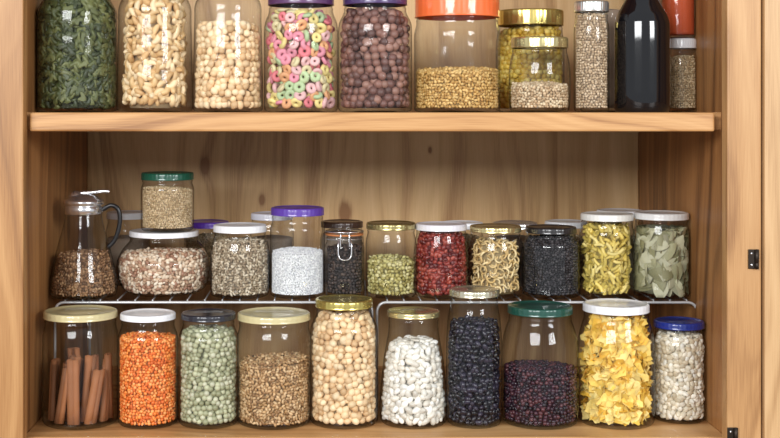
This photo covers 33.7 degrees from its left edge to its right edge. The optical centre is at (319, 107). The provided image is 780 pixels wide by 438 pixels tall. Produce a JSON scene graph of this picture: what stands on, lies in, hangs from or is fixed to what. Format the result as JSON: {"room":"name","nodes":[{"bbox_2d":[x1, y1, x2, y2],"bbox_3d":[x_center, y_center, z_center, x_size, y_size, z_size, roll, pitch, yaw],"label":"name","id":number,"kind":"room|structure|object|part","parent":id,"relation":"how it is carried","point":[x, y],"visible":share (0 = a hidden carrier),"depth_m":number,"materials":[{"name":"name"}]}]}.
{"room":"pantry","nodes":[
{"label":"pantry","id":0,"kind":"room"},
{"bbox_3d":[0.100,1.363,0.093,5.400,0.100,4.180,0,0,0],"label":"floor","id":1,"kind":"structure","parent":0,"visible":0},
{"bbox_2d":[0,0,779,437],"bbox_3d":[0.065,0.323,1.821,1.845,1.980,0.488,0,0,0],"label":"pantry cabinet","id":2,"kind":"object","parent":1,"relation":"on","point":[717,162],"depth_m":1.86,"materials":[{"name":"brown wood"}]},
{"bbox_2d":[36,0,116,111],"bbox_3d":[-0.321,-0.086,1.695,0.106,0.183,0.106,0,0,20],"label":"jar","id":3,"kind":"object","parent":2,"relation":"on","point":[76,49],"visible":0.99,"depth_m":1.65,"materials":[{"name":"clear glass"}]},
{"bbox_2d":[42,305,117,429],"bbox_3d":[-0.315,0.339,1.686,0.099,0.147,0.099,0,0,0],"label":"jar","id":4,"kind":"object","parent":2,"relation":"on","point":[86,397],"visible":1,"depth_m":1.66,"materials":[{"name":"clear glass"}]},
{"bbox_3d":[-0.315,0.270,1.686,0.097,0.009,0.097,0,0,0],"label":"lid","id":5,"kind":"part","parent":4,"relation":"part of","materials":[{"name":"beige paint"}]},
{"bbox_2d":[118,308,177,428],"bbox_3d":[-0.225,0.340,1.680,0.079,0.145,0.079,0,0,0],"label":"jar","id":6,"kind":"object","parent":2,"relation":"on","point":[148,363],"visible":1,"depth_m":1.65,"materials":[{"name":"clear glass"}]},
{"bbox_3d":[-0.225,0.272,1.680,0.073,0.008,0.073,0,0,0],"label":"lid","id":7,"kind":"part","parent":6,"relation":"part of","materials":[{"name":"white paint"}]},
{"bbox_2d":[117,0,192,111],"bbox_3d":[-0.218,-0.086,1.695,0.100,0.183,0.100,0,0,0],"label":"jar","id":8,"kind":"object","parent":2,"relation":"on","point":[155,53],"visible":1,"depth_m":1.66,"materials":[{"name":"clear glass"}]},
{"bbox_2d":[178,308,238,428],"bbox_3d":[-0.146,0.340,1.680,0.079,0.145,0.079,0,0,0],"label":"jar","id":9,"kind":"object","parent":2,"relation":"on","point":[208,361],"visible":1,"depth_m":1.65,"materials":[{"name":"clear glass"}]},
{"bbox_3d":[-0.146,0.272,1.680,0.072,0.008,0.072,0,0,0],"label":"lid","id":10,"kind":"part","parent":9,"relation":"part of","materials":[{"name":"black paint"}]},
{"bbox_2d":[54,278,372,357],"bbox_3d":[-0.145,0.337,1.877,0.435,0.152,0.267,0,0,0],"label":"wire shelf riser","id":11,"kind":"object","parent":2,"relation":"on","point":[89,302],"visible":0.23,"depth_m":1.74,"materials":[{"name":"grey metal"}]},
{"bbox_2d":[49,189,121,299],"bbox_3d":[-0.327,0.187,1.775,0.093,0.148,0.093,0,0,45],"label":"dispenser","id":12,"kind":"object","parent":11,"relation":"on","point":[79,272],"visible":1,"depth_m":1.75,"materials":[{"name":"clear glass"}]},
{"bbox_3d":[-0.337,0.121,1.771,0.020,0.014,0.020,0,0,0],"label":"pouring spout","id":13,"kind":"part","parent":12,"relation":"part of","materials":[{"name":"clear glass"}]},
{"bbox_3d":[-0.327,0.202,1.775,0.093,0.117,0.093,0,0,0],"label":"glass","id":14,"kind":"part","parent":12,"relation":"part of","materials":[{"name":"clear glass"}]},
{"bbox_3d":[-0.311,0.116,1.775,0.040,0.008,0.005,0,0,0],"label":"thumb lever","id":15,"kind":"part","parent":12,"relation":"part of","materials":[{"name":"silver metal"}]},
{"bbox_3d":[-0.288,0.163,1.775,0.029,0.063,0.006,0,0,0],"label":"handle","id":16,"kind":"part","parent":12,"relation":"part of","materials":[{"name":"black plastic"}]},
{"bbox_2d":[106,210,148,285],"bbox_3d":[-0.285,0.207,1.903,0.065,0.107,0.065,0,0,0],"label":"spice jar","id":17,"kind":"object","parent":11,"relation":"on","point":[135,243],"visible":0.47,"depth_m":1.88,"materials":[{"name":"clear glass"}]},
{"bbox_3d":[-0.285,0.159,1.903,0.063,0.010,0.063,0,0,0],"label":"lid","id":18,"kind":"part","parent":17,"relation":"part of","materials":[{"name":"white paint"}]},
{"bbox_2d":[117,228,210,296],"bbox_3d":[-0.220,0.216,1.808,0.132,0.088,0.132,0,0,42],"label":"jar","id":19,"kind":"object","parent":11,"relation":"on","point":[156,270],"visible":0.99,"depth_m":1.76,"materials":[{"name":"clear glass"}]},
{"bbox_3d":[-0.220,0.176,1.808,0.098,0.007,0.098,0,0,0],"label":"lid","id":20,"kind":"part","parent":19,"relation":"part of","materials":[{"name":"white paint"}]},
{"bbox_2d":[141,171,193,232],"bbox_3d":[-0.214,0.131,1.803,0.074,0.082,0.074,0,0,0],"label":"jar","id":21,"kind":"object","parent":19,"relation":"on","point":[164,207],"visible":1,"depth_m":1.77,"materials":[{"name":"clear glass"}]},
{"bbox_3d":[-0.214,0.096,1.803,0.074,0.010,0.074,0,0,0],"label":"lid","id":22,"kind":"part","parent":21,"relation":"part of","materials":[{"name":"teal paint"}]},
{"bbox_2d":[185,219,229,280],"bbox_3d":[-0.169,0.215,1.918,0.069,0.092,0.069,0,0,0],"label":"spice jar","id":23,"kind":"object","parent":11,"relation":"on","point":[206,239],"visible":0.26,"depth_m":1.89,"materials":[{"name":"clear glass"}]},
{"bbox_3d":[-0.169,0.173,1.918,0.067,0.009,0.067,0,0,0],"label":"lid","id":24,"kind":"part","parent":23,"relation":"part of","materials":[{"name":"purple paint"}]},
{"bbox_2d":[210,222,269,297],"bbox_3d":[-0.111,0.211,1.779,0.083,0.099,0.083,0,0,0],"label":"jar","id":25,"kind":"object","parent":11,"relation":"on","point":[239,265],"visible":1,"depth_m":1.75,"materials":[{"name":"clear glass"}]},
{"bbox_3d":[-0.111,0.166,1.779,0.074,0.010,0.074,0,0,0],"label":"lid","id":26,"kind":"part","parent":25,"relation":"part of","materials":[{"name":"white paint"}]},
{"bbox_2d":[251,211,293,288],"bbox_3d":[-0.070,0.207,1.875,0.064,0.108,0.064,0,0,0],"label":"spice jar","id":27,"kind":"object","parent":11,"relation":"on","point":[274,242],"visible":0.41,"depth_m":1.85,"materials":[{"name":"clear glass"}]},
{"bbox_3d":[-0.070,0.158,1.875,0.062,0.009,0.062,0,0,0],"label":"lid","id":28,"kind":"part","parent":27,"relation":"part of","materials":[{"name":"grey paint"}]},
{"bbox_2d":[270,205,324,298],"bbox_3d":[-0.031,0.199,1.779,0.076,0.123,0.076,0,0,-20],"label":"jar","id":29,"kind":"object","parent":11,"relation":"on","point":[297,270],"visible":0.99,"depth_m":1.75,"materials":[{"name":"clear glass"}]},
{"bbox_3d":[-0.031,0.143,1.779,0.074,0.011,0.074,0,0,0],"label":"lid","id":30,"kind":"part","parent":29,"relation":"part of","materials":[{"name":"purple paint"}]},
{"bbox_2d":[320,219,363,286],"bbox_3d":[0.032,0.213,1.875,0.064,0.096,0.064,0,0,0],"label":"spice jar","id":31,"kind":"object","parent":11,"relation":"on","point":[332,223],"visible":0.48,"depth_m":1.86,"materials":[{"name":"clear glass"}]},
{"bbox_3d":[0.032,0.170,1.875,0.062,0.009,0.062,0,0,0],"label":"lid","id":32,"kind":"part","parent":31,"relation":"part of","materials":[{"name":"brown paint"}]},
{"bbox_2d":[324,227,363,293],"bbox_3d":[0.034,0.213,1.777,0.056,0.094,0.060,0,0,0],"label":"spice jar","id":33,"kind":"object","parent":11,"relation":"on","point":[344,269],"visible":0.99,"depth_m":1.76,"materials":[{"name":"clear glass"}]},
{"bbox_2d":[193,1,262,111],"bbox_3d":[-0.121,-0.087,1.691,0.092,0.186,0.092,0,0,-42],"label":"jar","id":34,"kind":"object","parent":2,"relation":"on","point":[227,74],"visible":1,"depth_m":1.66,"materials":[{"name":"clear glass"}]},
{"bbox_2d":[237,307,310,427],"bbox_3d":[-0.060,0.340,1.686,0.097,0.144,0.097,0,0,0],"label":"jar","id":35,"kind":"object","parent":2,"relation":"on","point":[273,387],"visible":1,"depth_m":1.65,"materials":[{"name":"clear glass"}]},
{"bbox_3d":[-0.060,0.273,1.686,0.096,0.009,0.096,0,0,0],"label":"lid","id":36,"kind":"part","parent":35,"relation":"part of","materials":[{"name":"beige paint"}]},
{"bbox_2d":[264,0,337,111],"bbox_3d":[-0.025,-0.074,1.693,0.098,0.160,0.098,0,0,-20],"label":"jar","id":37,"kind":"object","parent":2,"relation":"on","point":[301,52],"visible":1,"depth_m":1.66,"materials":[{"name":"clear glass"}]},
{"bbox_3d":[-0.025,-0.145,1.693,0.088,0.019,0.088,0,0,0],"label":"lid","id":38,"kind":"part","parent":37,"relation":"part of","materials":[{"name":"purple paint"}]},
{"bbox_2d":[310,294,377,427],"bbox_3d":[0.032,0.331,1.684,0.089,0.163,0.089,0,0,0],"label":"jar","id":39,"kind":"object","parent":2,"relation":"on","point":[343,358],"visible":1,"depth_m":1.65,"materials":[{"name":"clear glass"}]},
{"bbox_3d":[0.032,0.255,1.684,0.076,0.011,0.076,0,0,0],"label":"lid","id":40,"kind":"part","parent":39,"relation":"part of","materials":[{"name":"yellow paint"}]},
{"bbox_3d":[0.069,0.323,2.059,0.884,1.940,0.012,0,0,0],"label":"panel","id":41,"kind":"part","parent":2,"relation":"part of","materials":[{"name":"brown wood"}]},
{"bbox_2d":[30,112,713,131],"bbox_3d":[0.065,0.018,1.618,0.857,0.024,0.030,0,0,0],"label":"shelf","id":42,"kind":"object","parent":2,"relation":"attached to","point":[39,121],"depth_m":1.60,"materials":[{"name":"brown wood"}]},
{"bbox_2d":[27,366,721,437],"bbox_3d":[0.069,0.425,1.829,0.884,0.024,0.447,0,0,0],"label":"shelf","id":43,"kind":"object","parent":2,"relation":"attached to","point":[711,427],"depth_m":1.65,"materials":[{"name":"brown wood"}]},
{"bbox_2d":[338,0,411,111],"bbox_3d":[0.073,-0.074,1.693,0.098,0.160,0.098,0,0,-14],"label":"jar","id":44,"kind":"object","parent":2,"relation":"on","point":[374,64],"visible":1,"depth_m":1.66,"materials":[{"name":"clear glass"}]},
{"bbox_3d":[0.073,-0.145,1.693,0.085,0.019,0.085,0,0,0],"label":"lid","id":45,"kind":"part","parent":44,"relation":"part of","materials":[{"name":"purple paint"}]},
{"bbox_2d":[380,306,447,428],"bbox_3d":[0.123,0.339,1.684,0.089,0.147,0.089,0,0,42],"label":"jar","id":46,"kind":"object","parent":2,"relation":"on","point":[413,393],"visible":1,"depth_m":1.66,"materials":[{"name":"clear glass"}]},
{"bbox_3d":[0.123,0.269,1.684,0.069,0.008,0.069,0,0,0],"label":"lid","id":47,"kind":"part","parent":46,"relation":"part of","materials":[{"name":"beige paint"}]},
{"bbox_2d":[414,0,499,111],"bbox_3d":[0.181,-0.070,1.699,0.114,0.152,0.114,0,0,0],"label":"jar","id":48,"kind":"object","parent":2,"relation":"on","point":[461,87],"visible":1,"depth_m":1.66,"materials":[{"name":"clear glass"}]},
{"bbox_3d":[0.181,-0.133,1.699,0.112,0.027,0.112,0,0,0],"label":"lid","id":49,"kind":"part","parent":48,"relation":"part of","materials":[{"name":"orange paint"}]},
{"bbox_2d":[446,285,501,428],"bbox_3d":[0.202,0.324,1.678,0.073,0.177,0.073,0,0,-37],"label":"jar","id":50,"kind":"object","parent":2,"relation":"on","point":[474,348],"visible":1,"depth_m":1.65,"materials":[{"name":"clear glass"}]},
{"bbox_3d":[0.202,0.241,1.678,0.065,0.009,0.065,0,0,0],"label":"lid","id":51,"kind":"part","parent":50,"relation":"part of","materials":[{"name":"beige paint"}]},
{"bbox_2d":[496,8,564,111],"bbox_3d":[0.296,-0.066,1.808,0.096,0.143,0.096,0,0,0],"label":"jar","id":52,"kind":"object","parent":2,"relation":"on","point":[544,65],"visible":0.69,"depth_m":1.77,"materials":[{"name":"clear glass"}]},
{"bbox_3d":[0.296,-0.126,1.808,0.094,0.022,0.094,0,0,0],"label":"lid","id":53,"kind":"part","parent":52,"relation":"part of","materials":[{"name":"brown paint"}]},
{"bbox_2d":[368,276,695,410],"bbox_3d":[0.295,0.337,1.877,0.439,0.152,0.267,0,0,0],"label":"wire shelf riser","id":54,"kind":"object","parent":2,"relation":"on","point":[369,294],"visible":0.41,"depth_m":1.74,"materials":[{"name":"grey metal"}]},
{"bbox_2d":[365,220,416,298],"bbox_3d":[0.099,0.209,1.779,0.071,0.102,0.071,0,0,0],"label":"jar","id":55,"kind":"object","parent":54,"relation":"on","point":[388,274],"visible":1,"depth_m":1.75,"materials":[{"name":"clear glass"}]},
{"bbox_3d":[0.099,0.163,1.779,0.069,0.009,0.069,0,0,0],"label":"lid","id":56,"kind":"part","parent":55,"relation":"part of","materials":[{"name":"beige paint"}]},
{"bbox_2d":[413,221,468,298],"bbox_3d":[0.168,0.210,1.779,0.076,0.101,0.076,0,0,0],"label":"jar","id":57,"kind":"object","parent":54,"relation":"on","point":[441,260],"visible":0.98,"depth_m":1.75,"materials":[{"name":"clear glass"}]},
{"bbox_3d":[0.168,0.164,1.779,0.072,0.009,0.072,0,0,0],"label":"lid","id":58,"kind":"part","parent":57,"relation":"part of","materials":[{"name":"white paint"}]},
{"bbox_2d":[449,220,482,284],"bbox_3d":[0.208,0.213,1.875,0.064,0.094,0.064,0,0,0],"label":"spice jar","id":59,"kind":"object","parent":54,"relation":"on","point":[473,237],"visible":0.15,"depth_m":1.85,"materials":[{"name":"clear glass"}]},
{"bbox_3d":[0.208,0.171,1.875,0.062,0.009,0.062,0,0,0],"label":"lid","id":60,"kind":"part","parent":59,"relation":"part of","materials":[{"name":"white paint"}]},
{"bbox_2d":[467,223,523,297],"bbox_3d":[0.243,0.212,1.779,0.079,0.098,0.079,0,0,0],"label":"jar","id":61,"kind":"object","parent":54,"relation":"on","point":[494,261],"visible":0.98,"depth_m":1.76,"materials":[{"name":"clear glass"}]},
{"bbox_3d":[0.243,0.167,1.779,0.072,0.009,0.072,0,0,0],"label":"lid","id":62,"kind":"part","parent":61,"relation":"part of","materials":[{"name":"beige paint"}]},
{"bbox_2d":[492,220,536,284],"bbox_3d":[0.285,0.214,1.875,0.067,0.094,0.067,0,0,0],"label":"spice jar","id":63,"kind":"object","parent":54,"relation":"on","point":[522,223],"visible":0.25,"depth_m":1.84,"materials":[{"name":"clear glass"}]},
{"bbox_3d":[0.285,0.171,1.875,0.065,0.009,0.065,0,0,0],"label":"lid","id":64,"kind":"part","parent":63,"relation":"part of","materials":[{"name":"white paint"}]},
{"bbox_2d":[522,224,579,297],"bbox_3d":[0.321,0.212,1.779,0.079,0.096,0.079,0,0,0],"label":"jar","id":65,"kind":"object","parent":54,"relation":"on","point":[551,256],"visible":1,"depth_m":1.75,"materials":[{"name":"clear glass"}]},
{"bbox_3d":[0.320,0.168,1.779,0.070,0.009,0.070,0,0,0],"label":"lid","id":66,"kind":"part","parent":65,"relation":"part of","materials":[{"name":"black paint"}]},
{"bbox_2d":[545,219,587,285],"bbox_3d":[0.360,0.213,1.875,0.064,0.096,0.064,0,0,0],"label":"spice jar","id":67,"kind":"object","parent":54,"relation":"on","point":[577,223],"visible":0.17,"depth_m":1.85,"materials":[{"name":"clear glass"}]},
{"bbox_3d":[0.360,0.170,1.875,0.062,0.009,0.062,0,0,0],"label":"lid","id":68,"kind":"part","parent":67,"relation":"part of","materials":[{"name":"white paint"}]},
{"bbox_2d":[579,211,634,298],"bbox_3d":[0.398,0.203,1.779,0.076,0.115,0.076,0,0,20],"label":"jar","id":69,"kind":"object","parent":54,"relation":"on","point":[606,246],"visible":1,"depth_m":1.76,"materials":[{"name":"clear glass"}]},
{"bbox_3d":[0.398,0.150,1.779,0.073,0.009,0.073,0,0,0],"label":"lid","id":70,"kind":"part","parent":69,"relation":"part of","materials":[{"name":"white paint"}]},
{"bbox_2d":[597,208,642,285],"bbox_3d":[0.439,0.205,1.875,0.070,0.112,0.070,0,0,0],"label":"spice jar","id":71,"kind":"object","parent":54,"relation":"on","point":[631,255],"visible":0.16,"depth_m":1.84,"materials":[{"name":"clear glass"}]},
{"bbox_3d":[0.439,0.153,1.875,0.068,0.009,0.068,0,0,0],"label":"lid","id":72,"kind":"part","parent":71,"relation":"part of","materials":[{"name":"white paint"}]},
{"bbox_2d":[633,210,689,299],"bbox_3d":[0.473,0.202,1.775,0.076,0.116,0.076,0,0,-8],"label":"jar","id":73,"kind":"object","parent":54,"relation":"on","point":[661,251],"visible":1,"depth_m":1.75,"materials":[{"name":"clear glass"}]},
{"bbox_3d":[0.473,0.149,1.775,0.074,0.009,0.074,0,0,0],"label":"lid","id":74,"kind":"part","parent":73,"relation":"part of","materials":[{"name":"white paint"}]},
{"bbox_2d":[501,300,578,429],"bbox_3d":[0.289,0.336,1.686,0.101,0.154,0.101,0,0,0],"label":"jar","id":75,"kind":"object","parent":2,"relation":"on","point":[536,392],"visible":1,"depth_m":1.65,"materials":[{"name":"clear glass"}]},
{"bbox_3d":[0.289,0.264,1.686,0.085,0.010,0.085,0,0,0],"label":"lid","id":76,"kind":"part","parent":75,"relation":"part of","materials":[{"name":"teal paint"}]},
{"bbox_2d":[509,36,570,111],"bbox_3d":[0.288,-0.043,1.683,0.080,0.098,0.080,0,0,0],"label":"jar","id":77,"kind":"object","parent":2,"relation":"on","point":[532,94],"visible":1,"depth_m":1.65,"materials":[{"name":"clear glass"}]},
{"bbox_3d":[0.288,-0.085,1.683,0.074,0.014,0.074,0,0,0],"label":"lid","id":78,"kind":"part","parent":77,"relation":"part of","materials":[{"name":"gold metal"}]},
{"bbox_2d":[574,0,608,111],"bbox_3d":[0.355,-0.067,1.675,0.046,0.145,0.046,0,0,0],"label":"spice jar","id":79,"kind":"object","parent":2,"relation":"on","point":[591,34],"visible":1,"depth_m":1.66,"materials":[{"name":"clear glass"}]},
{"bbox_3d":[0.355,-0.132,1.675,0.045,0.014,0.045,0,0,0],"label":"lid","id":80,"kind":"part","parent":79,"relation":"part of","materials":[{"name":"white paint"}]},
{"bbox_2d":[582,9,618,111],"bbox_3d":[0.400,-0.086,1.808,0.068,0.183,0.068,0,0,0],"label":"spice jar","id":81,"kind":"object","parent":2,"relation":"on","point":[612,13],"visible":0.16,"depth_m":1.78,"materials":[{"name":"clear glass"}]},
{"bbox_3d":[0.400,-0.085,1.808,0.068,0.180,0.068,0,0,0],"label":"glass","id":82,"kind":"part","parent":81,"relation":"part of","materials":[{"name":"clear glass"}]},
{"bbox_2d":[577,298,655,429],"bbox_3d":[0.389,0.334,1.686,0.101,0.156,0.101,0,0,31],"label":"jar","id":83,"kind":"object","parent":2,"relation":"on","point":[616,358],"visible":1,"depth_m":1.66,"materials":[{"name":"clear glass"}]},
{"bbox_3d":[0.389,0.261,1.686,0.086,0.010,0.086,0,0,0],"label":"lid","id":84,"kind":"part","parent":83,"relation":"part of","materials":[{"name":"white paint"}]},
{"bbox_2d":[614,0,669,111],"bbox_3d":[0.423,-0.117,1.683,0.072,0.245,0.072,0,0,0],"label":"glass bottle","id":85,"kind":"object","parent":2,"relation":"on","point":[641,27],"visible":0.95,"depth_m":1.65,"materials":[{"name":"black glass"}]},
{"bbox_2d":[652,316,705,423],"bbox_3d":[0.476,0.347,1.702,0.069,0.131,0.069,0,0,20],"label":"jar","id":86,"kind":"object","parent":2,"relation":"on","point":[679,350],"visible":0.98,"depth_m":1.68,"materials":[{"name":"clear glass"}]},
{"bbox_3d":[0.476,0.286,1.702,0.066,0.009,0.066,0,0,0],"label":"lid","id":87,"kind":"part","parent":86,"relation":"part of","materials":[{"name":"blue paint"}]},
{"bbox_2d":[670,38,696,111],"bbox_3d":[0.492,-0.044,1.748,0.044,0.100,0.044,0,0,3],"label":"spice jar","id":88,"kind":"object","parent":2,"relation":"on","point":[682,68],"visible":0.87,"depth_m":1.73,"materials":[{"name":"clear glass"}]},
{"bbox_2d":[662,0,695,37],"bbox_3d":[0.488,-0.135,1.748,0.046,0.081,0.046,0,0,0],"label":"sauce jar","id":89,"kind":"object","parent":88,"relation":"on","point":[680,13],"visible":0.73,"depth_m":1.73,"materials":[{"name":"clear glass"}]},
{"bbox_3d":[0.492,-0.088,1.748,0.042,0.014,0.042,0,0,0],"label":"lid","id":90,"kind":"part","parent":88,"relation":"part of","materials":[{"name":"white paint"}]},
{"bbox_3d":[0.507,0.406,1.582,0.009,0.024,0.002,0,0,0],"label":"plate","id":91,"kind":"part","parent":2,"relation":"part of","materials":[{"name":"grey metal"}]},
{"bbox_3d":[0.509,0.406,1.580,0.013,0.025,0.006,0,0,0],"label":"door hinge","id":92,"kind":"part","parent":2,"relation":"part of","materials":[{"name":"metal"}]},
{"bbox_3d":[0.533,0.186,1.582,0.009,0.024,0.002,0,0,0],"label":"plate","id":93,"kind":"part","parent":2,"relation":"part of","materials":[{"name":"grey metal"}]},
{"bbox_3d":[0.535,0.186,1.580,0.013,0.025,0.006,0,0,0],"label":"door hinge","id":94,"kind":"part","parent":2,"relation":"part of","materials":[{"name":"metal"}]}
]}

